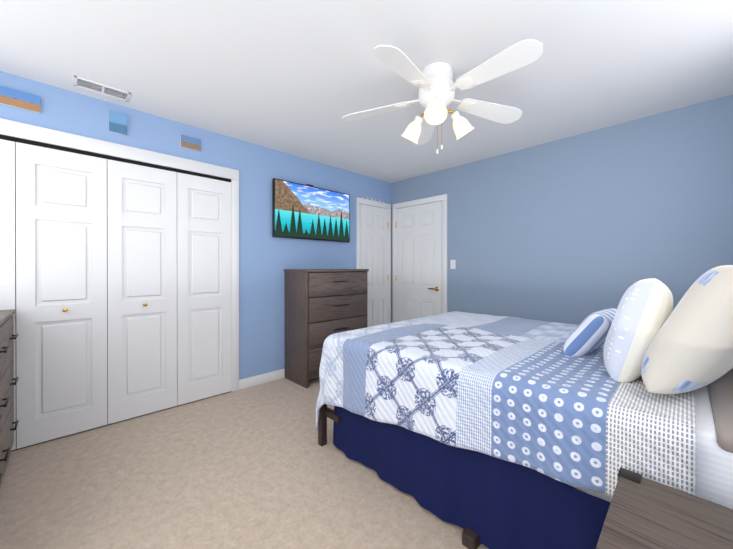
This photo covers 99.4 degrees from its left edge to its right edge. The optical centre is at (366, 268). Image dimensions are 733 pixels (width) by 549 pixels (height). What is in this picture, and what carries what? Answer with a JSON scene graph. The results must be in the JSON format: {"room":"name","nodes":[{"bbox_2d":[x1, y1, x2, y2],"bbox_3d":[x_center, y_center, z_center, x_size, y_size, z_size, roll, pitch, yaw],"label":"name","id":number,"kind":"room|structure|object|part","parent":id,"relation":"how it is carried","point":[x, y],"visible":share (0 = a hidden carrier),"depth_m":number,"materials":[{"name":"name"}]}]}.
{"room":"bedroom","nodes":[
{"label":"bedroom","id":0,"kind":"room"},
{"bbox_2d":[0,71,390,379],"bbox_3d":[-1.189,-0.042,3.168,4.460,2.440,0.120,0,0,-44],"label":"wall","id":1,"kind":"structure","parent":0,"point":[266,258],"depth_m":3.13,"materials":[{"name":"blue paint"}]},
{"bbox_2d":[0,86,39,112],"bbox_3d":[-2.269,-1.102,2.017,0.210,0.110,0.022,0,0,-44],"label":"picture","id":2,"kind":"object","parent":1,"relation":"attached to","point":[10,97],"visible":0.96,"depth_m":2.02},
{"bbox_2d":[109,110,126,135],"bbox_3d":[-1.900,-1.114,2.376,0.110,0.157,0.022,0,0,-44],"label":"picture","id":3,"kind":"object","parent":1,"relation":"attached to","point":[117,123],"visible":1,"depth_m":2.37},
{"bbox_2d":[0,118,238,450],"bbox_3d":[-1.943,0.113,2.330,1.970,2.135,0.062,0,0,-44],"label":"closet doors","id":4,"kind":"structure","parent":1,"relation":"attached to","point":[119,279],"depth_m":2.34,"materials":[{"name":"white wood"}]},
{"bbox_2d":[180,134,200,151],"bbox_3d":[-1.541,-1.101,2.724,0.160,0.104,0.022,0,0,-44],"label":"picture","id":5,"kind":"object","parent":1,"relation":"attached to","point":[188,142],"visible":1,"depth_m":2.71},
{"bbox_2d":[239,369,284,389],"bbox_3d":[-0.688,1.129,3.564,1.545,0.095,0.013,0,0,-44],"label":"baseboard","id":6,"kind":"structure","parent":1,"relation":"attached to","point":[260,379],"depth_m":3.17,"materials":[{"name":"white wood"}]},
{"bbox_2d":[272,178,349,242],"bbox_3d":[-0.606,-0.645,3.600,1.040,0.624,0.064,0,0,-44],"label":"wall-mounted tv","id":7,"kind":"object","parent":1,"relation":"attached to","point":[306,211],"visible":0.98,"depth_m":3.52,"materials":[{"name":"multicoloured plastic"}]},
{"bbox_2d":[0,377,488,548],"bbox_3d":[0.089,1.231,1.854,4.460,0.100,3.790,0,0,-44],"label":"floor","id":8,"kind":"structure","parent":0,"point":[256,467],"depth_m":1.66,"materials":[{"name":"carpet"}]},
{"bbox_2d":[0,309,18,486],"bbox_3d":[-1.946,0.692,1.321,0.534,0.982,1.432,0,0,-44],"label":"dresser","id":9,"kind":"object","parent":8,"relation":"on","point":[7,384],"visible":1,"depth_m":1.75,"materials":[{"name":"brown wood"}]},
{"bbox_2d":[284,269,368,388],"bbox_3d":[-0.426,0.590,3.490,0.856,1.175,0.462,0,0,-44],"label":"dresser","id":10,"kind":"object","parent":8,"relation":"on","point":[321,305],"visible":0.73,"depth_m":3.22,"materials":[{"name":"brown wood"}]},
{"bbox_2d":[315,265,732,548],"bbox_3d":[1.031,0.556,1.862,1.742,1.250,2.222,0,0,-44],"label":"bed","id":11,"kind":"object","parent":8,"relation":"on","point":[497,432],"visible":1,"depth_m":1.20,"materials":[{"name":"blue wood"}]},
{"bbox_2d":[315,311,695,495],"bbox_3d":[0.872,0.737,2.026,1.742,0.642,1.731,0,0,-44],"label":"quilt","id":12,"kind":"object","parent":11,"relation":"on","point":[455,403],"depth_m":1.33,"materials":[{"name":"blue fabric"}]},
{"bbox_3d":[1.047,0.731,1.842,1.520,0.540,2.020,0,0,-44],"label":"mattress","id":13,"kind":"part","parent":11,"relation":"part of","materials":[{"name":"white fabric"}]},
{"bbox_2d":[708,368,732,452],"bbox_3d":[1.548,0.469,1.324,1.528,0.048,0.140,0,0,-44],"label":"blanket","id":14,"kind":"object","parent":11,"relation":"on","point":[720,392],"depth_m":0.96,"materials":[{"name":"beige fabric"}]},
{"bbox_2d":[596,467,732,548],"bbox_3d":[0.759,0.883,0.575,0.448,0.603,0.527,0,0,-44],"label":"nightstand","id":15,"kind":"object","parent":8,"relation":"on","point":[644,513],"visible":1,"depth_m":0.72,"materials":[{"name":"brown wood"}]},
{"bbox_2d":[0,0,732,182],"bbox_3d":[0.089,-1.309,1.848,4.460,0.100,3.790,0,0,-44],"label":"ceiling","id":16,"kind":"structure","parent":0,"point":[300,78],"depth_m":1.90,"materials":[{"name":"white paint"}]},
{"bbox_2d":[73,75,130,101],"bbox_3d":[-1.844,-1.255,2.174,0.300,0.008,0.150,0,0,-44],"label":"ceiling vent","id":17,"kind":"object","parent":16,"relation":"in","point":[93,86],"visible":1,"depth_m":2.17,"materials":[{"name":"white metal"}]},
{"bbox_2d":[342,39,542,153],"bbox_3d":[0.447,-0.989,1.948,1.233,0.540,1.233,0,0,-44],"label":"ceiling fan","id":18,"kind":"object","parent":16,"relation":"hanging from","point":[435,84],"visible":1,"depth_m":1.88,"materials":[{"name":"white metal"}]},
{"bbox_2d":[391,94,732,324],"bbox_3d":[1.646,-0.043,3.362,0.120,2.440,3.790,0,0,-44],"label":"wall","id":19,"kind":"structure","parent":0,"point":[577,229],"depth_m":2.86,"materials":[{"name":"blue paint"}]},
{"bbox_2d":[356,194,446,326],"bbox_3d":[0.441,0.116,4.025,0.722,2.120,0.956,0,0,-44],"label":"door","id":20,"kind":"structure","parent":19,"relation":"attached to","point":[419,258],"depth_m":4.27,"materials":[{"name":"white wood"}]},
{"bbox_2d":[450,260,455,268],"bbox_3d":[1.070,-0.056,3.857,0.016,0.115,0.070,0,0,-44],"label":"switch plate","id":21,"kind":"object","parent":19,"relation":"attached to","point":[452,264],"visible":1,"depth_m":3.85,"materials":[{"name":"white plastic"}]}
]}

